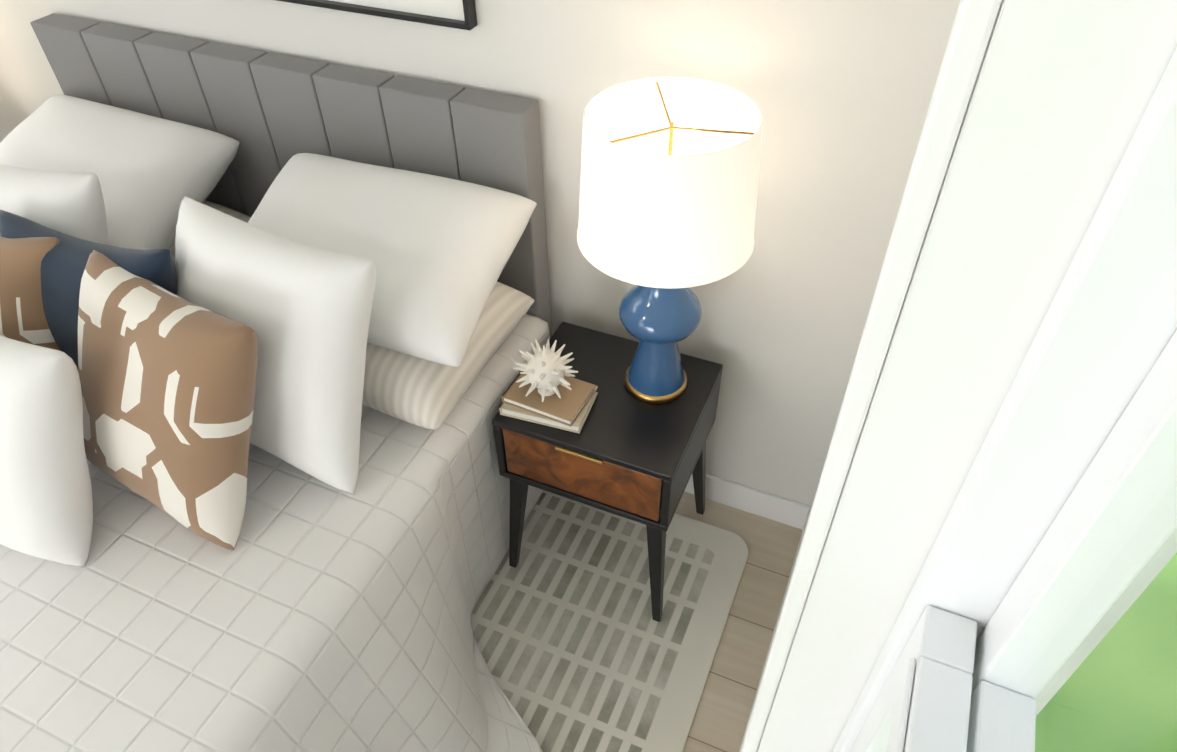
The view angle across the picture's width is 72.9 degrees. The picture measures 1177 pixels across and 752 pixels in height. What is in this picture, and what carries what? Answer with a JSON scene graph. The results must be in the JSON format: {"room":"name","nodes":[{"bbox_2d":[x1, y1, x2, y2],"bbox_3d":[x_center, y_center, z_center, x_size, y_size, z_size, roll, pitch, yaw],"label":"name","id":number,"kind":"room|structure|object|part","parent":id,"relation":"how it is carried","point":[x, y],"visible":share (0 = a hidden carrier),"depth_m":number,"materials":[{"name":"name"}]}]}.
{"room":"bedroom","nodes":[
{"label":"bedroom","id":0,"kind":"room"},
{"bbox_2d":[0,0,959,505],"bbox_3d":[-0.822,-0.912,2.103,3.590,2.440,0.160,16,46,17],"label":"wall","id":1,"kind":"structure","parent":0,"point":[840,92],"depth_m":1.81,"materials":[{"name":"white paint"}]},
{"bbox_2d":[276,0,476,30],"bbox_3d":[-0.811,-1.141,1.729,1.210,0.595,0.034,16,46,17],"label":"wall art","id":2,"kind":"object","parent":1,"relation":"attached to","point":[469,23],"depth_m":1.78,"materials":[{"name":"black"}]},
{"bbox_3d":[-0.808,-1.146,1.734,1.186,0.571,0.018,16,46,17],"label":"bedroom wall canvas art","id":3,"kind":"part","parent":2,"relation":"part of"},
{"bbox_2d":[684,474,811,529],"bbox_3d":[-0.842,-0.007,2.846,3.270,0.105,0.014,16,46,17],"label":"baseboard","id":4,"kind":"structure","parent":1,"relation":"attached to","point":[758,502],"depth_m":2.40,"materials":[{"name":"white paint"}]},
{"bbox_2d":[675,492,802,751],"bbox_3d":[-2.818,3.200,-0.409,3.590,0.050,10.290,16,46,17],"label":"floor","id":5,"kind":"structure","parent":0,"point":[721,716],"depth_m":2.17,"materials":[{"name":"brown wood"}]},
{"bbox_2d":[471,490,747,751],"bbox_3d":[-1.401,0.859,2.006,3.060,0.010,2.450,16,46,17],"label":"rug","id":6,"kind":"object","parent":5,"relation":"on","point":[581,649],"visible":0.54,"depth_m":2.16,"materials":[{"name":"grey fabric"}]},
{"bbox_2d":[0,13,551,751],"bbox_3d":[-1.314,0.390,1.622,2.525,1.194,2.514,16,46,17],"label":"bed","id":7,"kind":"object","parent":6,"relation":"on","point":[272,325],"visible":0.92,"depth_m":1.65,"materials":[{"name":"white fabric"}]},
{"bbox_2d":[0,299,93,566],"bbox_3d":[-1.178,0.115,1.560,0.490,0.490,0.190,15,21,16],"label":"pillow","id":8,"kind":"object","parent":7,"relation":"on","point":[47,511],"depth_m":1.48,"materials":[{"name":"white fabric"}]},
{"bbox_3d":[-0.823,-0.374,2.424,1.537,1.194,0.091,16,46,17],"label":"headboard","id":9,"kind":"part","parent":7,"relation":"part of","materials":[{"name":"grey fabric"}]},
{"bbox_2d":[492,322,722,621],"bbox_3d":[0.060,0.259,2.164,0.462,0.608,0.412,16,46,17],"label":"nightstand","id":10,"kind":"object","parent":6,"relation":"on","point":[625,453],"visible":0.88,"depth_m":1.91,"materials":[{"name":"black paint"}]},
{"bbox_2d":[499,371,597,433],"bbox_3d":[-0.094,0.051,1.908,0.211,0.044,0.157,16,46,17],"label":"books","id":11,"kind":"object","parent":10,"relation":"on","point":[568,410],"visible":0.71,"depth_m":1.87,"materials":[{"name":"beige paper"}]},
{"bbox_2d":[513,339,577,401],"bbox_3d":[-0.100,-0.018,1.845,0.146,0.140,0.152,16,46,17],"label":"decor","id":12,"kind":"object","parent":11,"relation":"on","point":[545,370],"visible":1,"depth_m":1.82,"materials":[{"name":"white ceramic"}]},
{"bbox_2d":[577,76,762,403],"bbox_3d":[0.162,-0.239,1.734,0.372,0.700,0.372,16,46,17],"label":"lamp","id":13,"kind":"object","parent":10,"relation":"on","point":[670,165],"visible":1,"depth_m":1.54,"materials":[{"name":"white fabric"}]},
{"bbox_3d":[0.160,-0.395,1.587,0.372,0.271,0.372,16,46,17],"label":"lamp shade","id":14,"kind":"part","parent":13,"relation":"part of","materials":[{"name":"white fabric"}]},
{"bbox_2d":[757,0,1176,751],"bbox_3d":[-1.260,2.748,-1.772,0.160,2.440,9.970,16,46,17],"label":"wall","id":15,"kind":"structure","parent":0,"point":[1117,610],"depth_m":0.44,"materials":[{"name":"white paint"}]},
{"bbox_2d":[739,510,810,751],"bbox_3d":[-1.328,3.579,-0.950,0.014,0.105,9.956,16,46,17],"label":"baseboard","id":16,"kind":"structure","parent":15,"relation":"attached to","point":[798,548],"depth_m":2.09,"materials":[{"name":"white paint"}]},
{"bbox_2d":[740,0,1003,751],"bbox_3d":[-0.192,0.632,-0.061,0.014,1.018,1.754,16,46,17],"label":"window trim","id":17,"kind":"structure","parent":15,"relation":"in","point":[973,28],"depth_m":0.37,"materials":[{"name":"white paint"}]},
{"bbox_2d":[758,0,1176,751],"bbox_3d":[-0.139,0.659,-0.067,0.100,0.986,1.690,16,46,17],"label":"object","id":18,"kind":"object","parent":15,"relation":"in","point":[1064,94],"visible":0.75,"depth_m":0.35,"materials":[{"name":"white paint"}]},
{"bbox_2d":[832,47,1176,751],"bbox_3d":[-0.106,0.671,-0.076,0.087,0.979,1.677,16,46,17],"label":"window","id":19,"kind":"structure","parent":18,"relation":"in","point":[1107,654],"depth_m":0.35,"materials":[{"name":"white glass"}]},
{"bbox_3d":[-0.106,0.671,-0.076,0.087,0.979,1.677,16,46,17],"label":"window frame sashes","id":20,"kind":"part","parent":19,"relation":"part of","materials":[{"name":"white wood"}]},
{"label":"outside","id":21,"kind":"structure","parent":0,"visible":0},
{"bbox_2d":[1035,553,1176,751],"bbox_3d":[49.296,-3.369,1.330,87.510,10.446,130.000,16,46,17],"label":"lawn","id":22,"kind":"structure","parent":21,"point":[1103,703],"depth_m":2.74,"materials":[{"name":"green plant"}]}
]}

